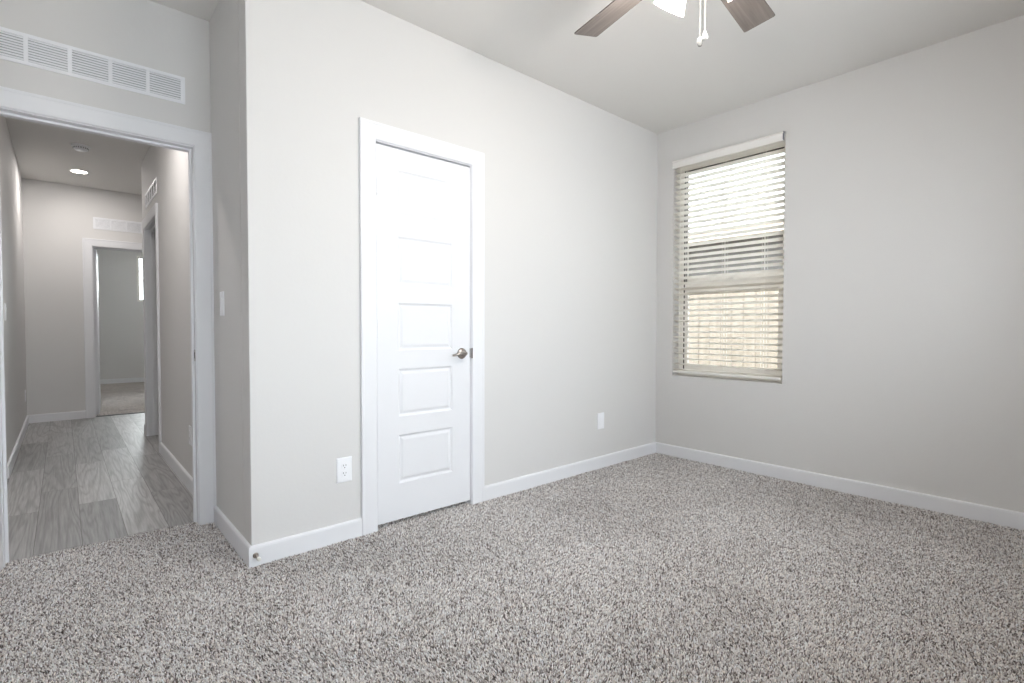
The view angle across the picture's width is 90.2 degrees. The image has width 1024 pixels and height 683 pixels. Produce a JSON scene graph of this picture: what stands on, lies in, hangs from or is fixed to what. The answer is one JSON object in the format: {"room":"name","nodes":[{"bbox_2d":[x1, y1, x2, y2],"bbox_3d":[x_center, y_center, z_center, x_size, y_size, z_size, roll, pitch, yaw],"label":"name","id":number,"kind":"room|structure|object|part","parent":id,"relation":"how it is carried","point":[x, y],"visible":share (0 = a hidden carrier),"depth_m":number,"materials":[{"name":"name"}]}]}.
{"room":"empty bedroom","nodes":[
{"label":"empty bedroom","id":0,"kind":"room"},
{"bbox_2d":[0,116,26,462],"bbox_3d":[-4.586,-0.422,4.627,0.120,2.743,2.800,-1,2,-41],"label":"wall","id":1,"kind":"structure","parent":0,"point":[10,175],"depth_m":4.37,"materials":[{"name":"white paint"}]},
{"bbox_2d":[4,303,6,320],"bbox_3d":[-3.718,-0.217,3.744,0.010,0.126,0.080,-1,2,-41],"label":"light switch","id":2,"kind":"object","parent":1,"relation":"attached to","point":[5,308],"visible":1,"depth_m":3.72,"materials":[{"name":"white plastic"}]},
{"bbox_3d":[-3.720,-0.217,3.742,0.005,0.126,0.080,-1,2,-41],"label":"plate","id":3,"kind":"part","parent":2,"relation":"part of","materials":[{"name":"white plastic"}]},
{"bbox_2d":[7,410,85,478],"bbox_3d":[-4.393,0.905,4.822,0.506,0.098,2.838,-1,2,-39],"label":"baseboard","id":4,"kind":"structure","parent":1,"relation":"attached to","point":[48,417],"depth_m":5.79,"materials":[{"name":"white paint"}]},
{"bbox_2d":[22,178,141,414],"bbox_3d":[-4.539,-0.473,6.612,2.575,2.743,0.120,-1,2,-41],"label":"wall","id":5,"kind":"structure","parent":0,"point":[57,217],"depth_m":5.91,"materials":[{"name":"white paint"}]},
{"bbox_2d":[94,249,100,413],"bbox_3d":[-5.336,-0.122,6.506,0.095,2.020,0.750,-1,2,-38],"label":"door","id":6,"kind":"structure","parent":5,"relation":"in","point":[96,283],"depth_m":6.24,"materials":[{"name":"white paint"}]},
{"bbox_2d":[82,238,141,417],"bbox_3d":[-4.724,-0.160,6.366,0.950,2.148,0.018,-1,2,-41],"label":"trim","id":7,"kind":"structure","parent":5,"relation":"attached to","point":[87,243],"depth_m":6.08,"materials":[{"name":"white paint"}]},
{"bbox_2d":[93,217,141,233],"bbox_3d":[-4.710,-1.425,6.351,0.787,0.140,0.008,-1,2,-41],"label":"air vent","id":8,"kind":"object","parent":5,"relation":"in","point":[98,223],"visible":0.58,"depth_m":6.24,"materials":[{"name":"white metal"}]},
{"bbox_3d":[-4.939,-1.421,6.149,0.137,0.105,0.004,-1,2,-41],"label":"louver panel","id":9,"kind":"part","parent":8,"relation":"part of","materials":[{"name":"white metal"}]},
{"bbox_3d":[-4.825,-1.423,6.250,0.137,0.105,0.004,-1,2,-41],"label":"louver panel","id":10,"kind":"part","parent":8,"relation":"part of","materials":[{"name":"white metal"}]},
{"bbox_3d":[-4.710,-1.425,6.351,0.137,0.105,0.004,-1,2,-41],"label":"louver panel","id":11,"kind":"part","parent":8,"relation":"part of","materials":[{"name":"white metal"}]},
{"bbox_2d":[96,412,144,416],"bbox_3d":[-4.762,0.903,6.434,0.762,0.008,0.032,-1,2,-41],"label":"trim","id":12,"kind":"structure","parent":5,"relation":"attached to","point":[136,412],"depth_m":6.33,"materials":[{"name":"grey"}]},
{"bbox_2d":[0,0,210,132],"bbox_3d":[-2.091,-0.360,2.503,1.068,2.752,0.120,-1,2,-41],"label":"wall","id":13,"kind":"structure","parent":0,"point":[146,33],"depth_m":2.53,"materials":[{"name":"white paint"}]},
{"bbox_2d":[0,449,2,571],"bbox_3d":[-2.041,-0.002,1.976,0.101,2.020,0.745,-1,2,-38],"label":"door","id":14,"kind":"structure","parent":13,"relation":"in","point":[1,532],"depth_m":2.25,"materials":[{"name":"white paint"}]},
{"bbox_2d":[0,26,184,103],"bbox_3d":[-2.026,-1.323,2.450,0.775,0.140,0.008,-1,2,-41],"label":"air vent","id":15,"kind":"object","parent":13,"relation":"in","point":[15,46],"visible":1,"depth_m":2.44,"materials":[{"name":"white metal"}]},
{"bbox_3d":[-2.251,-1.319,2.251,0.134,0.106,0.004,-1,2,-41],"label":"louver panel","id":16,"kind":"part","parent":15,"relation":"part of","materials":[{"name":"white metal"}]},
{"bbox_3d":[-2.139,-1.321,2.351,0.134,0.106,0.004,-1,2,-41],"label":"louver panel","id":17,"kind":"part","parent":15,"relation":"part of","materials":[{"name":"white metal"}]},
{"bbox_3d":[-2.026,-1.323,2.450,0.134,0.106,0.004,-1,2,-41],"label":"louver panel","id":18,"kind":"part","parent":15,"relation":"part of","materials":[{"name":"white metal"}]},
{"bbox_3d":[-1.913,-1.326,2.549,0.134,0.106,0.004,-1,2,-41],"label":"louver panel","id":19,"kind":"part","parent":15,"relation":"part of","materials":[{"name":"white metal"}]},
{"bbox_3d":[-1.800,-1.328,2.648,0.134,0.106,0.004,-1,2,-41],"label":"louver panel","id":20,"kind":"part","parent":15,"relation":"part of","materials":[{"name":"white metal"}]},
{"bbox_2d":[0,107,198,567],"bbox_3d":[-2.037,-0.021,2.559,0.788,2.072,0.120,-1,2,-41],"label":"trim","id":21,"kind":"structure","parent":13,"relation":"attached to","point":[5,112],"depth_m":2.52,"materials":[{"name":"white paint"}]},
{"bbox_2d":[0,86,215,569],"bbox_3d":[-1.992,-0.057,2.506,0.932,2.145,0.018,-1,2,-41],"label":"trim","id":22,"kind":"structure","parent":13,"relation":"attached to","point":[201,141],"depth_m":2.76,"materials":[{"name":"white paint"}]},
{"bbox_2d":[96,249,143,378],"bbox_3d":[-7.725,-0.561,9.908,3.000,2.743,0.120,-1,2,-41],"label":"wall","id":23,"kind":"structure","parent":0,"point":[121,330],"depth_m":9.92,"materials":[{"name":"white paint"}]},
{"bbox_2d":[100,377,143,383],"bbox_3d":[-7.683,0.771,9.892,2.800,0.098,0.014,-1,2,-41],"label":"baseboard","id":24,"kind":"structure","parent":23,"relation":"attached to","point":[140,379],"depth_m":9.94,"materials":[{"name":"white paint"}]},
{"bbox_2d":[137,256,142,301],"bbox_3d":[-7.108,-1.253,10.447,0.940,0.900,0.060,-1,2,-41],"label":"window","id":25,"kind":"structure","parent":23,"relation":"in","point":[138,257],"depth_m":10.13,"materials":[{"name":"white glass"}]},
{"bbox_2d":[141,0,244,537],"bbox_3d":[-2.470,-0.395,3.832,0.120,2.752,3.810,-1,2,-41],"label":"wall","id":26,"kind":"structure","parent":0,"point":[223,24],"depth_m":2.72,"materials":[{"name":"white paint"}]},
{"bbox_2d":[145,177,156,208],"bbox_3d":[-3.308,-1.350,4.665,0.008,0.135,0.787,-1,2,-41],"label":"air vent","id":27,"kind":"object","parent":26,"relation":"in","point":[150,194],"visible":1,"depth_m":4.60,"materials":[{"name":"white metal"}]},
{"bbox_2d":[145,218,157,435],"bbox_3d":[-3.308,-0.080,4.792,0.120,2.072,0.851,-1,2,-41],"label":"trim","id":28,"kind":"structure","parent":26,"relation":"attached to","point":[150,250],"depth_m":5.08,"materials":[{"name":"white paint"}]},
{"bbox_2d":[142,203,161,452],"bbox_3d":[-3.360,-0.117,4.745,0.018,2.148,1.003,-1,2,-41],"label":"trim","id":29,"kind":"structure","parent":26,"relation":"attached to","point":[153,213],"depth_m":4.51,"materials":[{"name":"white paint"}]},
{"bbox_2d":[160,442,192,494],"bbox_3d":[-2.389,0.937,3.670,0.014,0.098,1.936,-1,2,-41],"label":"baseboard","id":30,"kind":"structure","parent":26,"relation":"attached to","point":[185,477],"depth_m":3.71,"materials":[{"name":"white paint"}]},
{"bbox_2d":[220,291,224,315],"bbox_3d":[-1.508,-0.196,2.646,0.010,0.126,0.080,-1,2,-41],"label":"light switch","id":31,"kind":"object","parent":26,"relation":"attached to","point":[222,292],"visible":1,"depth_m":2.63,"materials":[{"name":"white plastic"}]},
{"bbox_2d":[214,505,361,567],"bbox_3d":[-1.214,0.963,2.732,0.538,0.098,0.713,-1,2,-41],"label":"baseboard","id":32,"kind":"structure","parent":26,"relation":"attached to","point":[273,550],"depth_m":2.46,"materials":[{"name":"white paint"}]},
{"bbox_2d":[238,0,657,545],"bbox_3d":[0.049,-0.381,3.432,3.372,2.752,0.120,-1,2,-41],"label":"wall","id":33,"kind":"structure","parent":0,"point":[571,182],"depth_m":2.81,"materials":[{"name":"white paint"}]},
{"bbox_2d":[253,552,260,560],"bbox_3d":[-1.139,0.967,2.283,0.025,0.025,0.060,-1,2,-41],"label":"door stop","id":34,"kind":"object","parent":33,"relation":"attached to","point":[255,555],"visible":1,"depth_m":2.29,"materials":[{"name":"grey metal"}]},
{"bbox_2d":[336,456,351,482],"bbox_3d":[-0.849,0.650,2.583,0.080,0.126,0.008,-1,2,-41],"label":"wall outlet","id":35,"kind":"object","parent":33,"relation":"attached to","point":[343,465],"visible":1,"depth_m":2.58,"materials":[{"name":"white plastic"}]},
{"bbox_2d":[341,471,347,476],"bbox_3d":[-0.847,0.669,2.582,0.034,0.028,0.003,-1,2,-41],"label":"receptacle","id":36,"kind":"object","parent":35,"relation":"attached to","point":[343,473],"depth_m":2.58,"materials":[{"name":"grey plastic"}]},
{"bbox_2d":[341,463,347,468],"bbox_3d":[-0.847,0.630,2.581,0.034,0.028,0.003,-1,2,-41],"label":"receptacle","id":37,"kind":"object","parent":35,"relation":"attached to","point":[343,465],"depth_m":2.58,"materials":[{"name":"grey plastic"}]},
{"bbox_2d":[359,117,484,535],"bbox_3d":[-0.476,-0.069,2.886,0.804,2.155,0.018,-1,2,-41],"label":"trim","id":38,"kind":"structure","parent":33,"relation":"attached to","point":[370,131],"depth_m":2.68,"materials":[{"name":"white paint"}]},
{"bbox_2d":[376,143,472,524],"bbox_3d":[-0.476,-0.033,2.887,0.626,2.018,0.095,-1,2,-41],"label":"door","id":39,"kind":"structure","parent":33,"relation":"in","point":[424,352],"depth_m":2.88,"materials":[{"name":"white paint"}]},
{"bbox_3d":[-0.303,0.073,2.995,0.101,0.027,0.024,-1,2,-36],"label":"lever","id":40,"kind":"part","parent":39,"relation":"part of","materials":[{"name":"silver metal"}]},
{"bbox_3d":[-0.288,0.072,3.043,0.065,0.065,0.045,-1,2,-41],"label":"handle","id":41,"kind":"part","parent":39,"relation":"part of","materials":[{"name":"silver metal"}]},
{"bbox_2d":[484,442,655,500],"bbox_3d":[0.537,0.938,3.808,1.904,0.098,0.014,-1,2,-41],"label":"baseboard","id":42,"kind":"structure","parent":33,"relation":"attached to","point":[491,491],"depth_m":3.64,"materials":[{"name":"white paint"}]},
{"bbox_2d":[597,412,603,429],"bbox_3d":[0.687,0.613,3.935,0.080,0.126,0.008,-1,2,-41],"label":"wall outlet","id":43,"kind":"object","parent":33,"relation":"attached to","point":[600,416],"visible":1,"depth_m":3.93,"materials":[{"name":"white plastic"}]},
{"bbox_2d":[0,382,1023,682],"bbox_3d":[-3.134,0.968,5.182,5.600,0.060,13.340,-1,2,-41],"label":"floor","id":44,"kind":"structure","parent":0,"point":[73,483],"depth_m":3.46,"materials":[{"name":"wood"}]},
{"bbox_2d":[0,453,1023,682],"bbox_3d":[0.441,1.019,2.192,4.168,0.017,3.875,-1,2,-41],"label":"carpet","id":45,"kind":"structure","parent":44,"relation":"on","point":[778,525],"depth_m":2.07,"materials":[{"name":"grey carpet"}]},
{"bbox_2d":[5,0,1023,194],"bbox_3d":[-3.077,-1.905,5.156,5.740,0.200,13.380,-1,2,-41],"label":"ceiling","id":46,"kind":"structure","parent":0,"point":[648,69],"depth_m":3.04,"materials":[{"name":"white paint"}]},
{"bbox_2d":[69,169,88,173],"bbox_3d":[-4.618,-1.812,5.440,0.170,0.006,0.170,-1,2,-41],"label":"recessed light","id":47,"kind":"object","parent":46,"relation":"in","point":[78,171],"visible":1,"depth_m":5.43,"materials":[{"name":"white plastic"}]},
{"bbox_2d":[71,143,90,151],"bbox_3d":[-3.954,-1.771,4.674,0.140,0.048,0.140,-1,2,-41],"label":"smoke detector","id":48,"kind":"object","parent":46,"relation":"attached to","point":[77,146],"visible":1,"depth_m":4.64,"materials":[{"name":"white plastic"}]},
{"bbox_3d":[-3.954,-1.788,4.674,0.140,0.014,0.140,-1,2,-41],"label":"mounting plate","id":49,"kind":"part","parent":48,"relation":"part of","materials":[{"name":"white plastic"}]},
{"bbox_2d":[574,0,774,46],"bbox_3d":[0.679,-1.383,1.839,1.266,0.665,1.287,-1,2,-41],"label":"ceiling fan","id":50,"kind":"object","parent":46,"relation":"hanging from","point":[748,14],"visible":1,"depth_m":2.19,"materials":[{"name":"brown wood"}]},
{"bbox_3d":[0.461,-1.426,2.171,0.134,0.006,0.486,-12,7,-29],"label":"blade","id":51,"kind":"part","parent":50,"relation":"part of","materials":[{"name":"brown wood"}]},
{"bbox_3d":[0.612,-1.288,1.927,0.125,0.136,0.136,-1,2,-41],"label":"lamp shade","id":52,"kind":"part","parent":50,"relation":"part of","materials":[{"name":"white glass"}]},
{"bbox_3d":[0.949,-1.424,2.115,0.134,0.006,0.486,-12,-7,42],"label":"blade","id":53,"kind":"part","parent":50,"relation":"part of","materials":[{"name":"brown wood"}]},
{"bbox_2d":[655,15,1023,512],"bbox_3d":[2.377,-0.373,3.256,0.170,2.752,3.220,-1,2,-41],"label":"wall","id":54,"kind":"structure","parent":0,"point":[903,345],"depth_m":3.15,"materials":[{"name":"white paint"}]},
{"bbox_2d":[672,131,785,379],"bbox_3d":[1.655,-0.606,3.966,0.090,1.771,0.872,-1,2,-41],"label":"window blind","id":55,"kind":"object","parent":54,"relation":"attached to","point":[778,140],"visible":0.87,"depth_m":3.93,"materials":[{"name":"white plastic"}]},
{"bbox_3d":[1.442,-0.590,4.230,0.054,1.724,0.019,-1,2,-41],"label":"ladder cord","id":56,"kind":"part","parent":55,"relation":"part of","materials":[{"name":"white fabric"}]},
{"bbox_3d":[1.662,-0.583,3.981,0.054,1.724,0.019,-1,2,-41],"label":"ladder cord","id":57,"kind":"part","parent":55,"relation":"part of","materials":[{"name":"white fabric"}]},
{"bbox_3d":[1.664,0.260,3.998,0.052,0.017,0.868,-1,2,-41],"label":"rail","id":58,"kind":"part","parent":55,"relation":"part of","materials":[{"name":"white plastic"}]},
{"bbox_3d":[1.861,-0.577,3.754,0.054,1.724,0.019,-1,2,-41],"label":"ladder cord","id":59,"kind":"part","parent":55,"relation":"part of","materials":[{"name":"white fabric"}]},
{"bbox_2d":[678,147,784,382],"bbox_3d":[1.740,-0.601,4.042,0.076,1.788,0.880,-1,2,-41],"label":"window","id":60,"kind":"structure","parent":54,"relation":"attached to","point":[775,372],"depth_m":4.09,"materials":[{"name":"white plastic"}]},
{"bbox_3d":[1.733,-0.124,4.049,0.026,0.745,0.790,-1,2,-41],"label":"sash","id":61,"kind":"part","parent":60,"relation":"part of","materials":[{"name":"white plastic"}]},
{"bbox_3d":[1.755,-0.958,4.046,0.022,0.983,0.790,-1,2,-41],"label":"sash","id":62,"kind":"part","parent":60,"relation":"part of","materials":[{"name":"white plastic"}]},
{"bbox_2d":[656,442,1023,529],"bbox_3d":[2.266,0.954,3.274,0.014,0.098,3.100,-1,2,-41],"label":"baseboard","id":63,"kind":"structure","parent":54,"relation":"attached to","point":[994,515],"depth_m":3.29,"materials":[{"name":"white paint"}]},
{"bbox_3d":[13.017,0.849,21.471,39.830,0.100,50.000,-1,2,-41],"label":"floor","id":64,"kind":"structure","parent":0,"visible":0},
{"bbox_2d":[688,291,777,367],"bbox_3d":[2.407,0.213,6.556,0.056,1.836,7.668,-1,2,-41],"label":"fence","id":65,"kind":"object","parent":64,"relation":"on","point":[763,292],"visible":0.02,"depth_m":6.18,"materials":[{"name":"brown wood"}]},
{"bbox_2d":[689,191,783,275],"bbox_3d":[6.661,-1.267,11.817,9.260,4.600,23.000,-1,2,-41],"label":"house","id":66,"kind":"object","parent":64,"relation":"on","point":[780,198],"visible":0.1,"depth_m":8.95,"materials":[{"name":"grey paint"}]}
]}

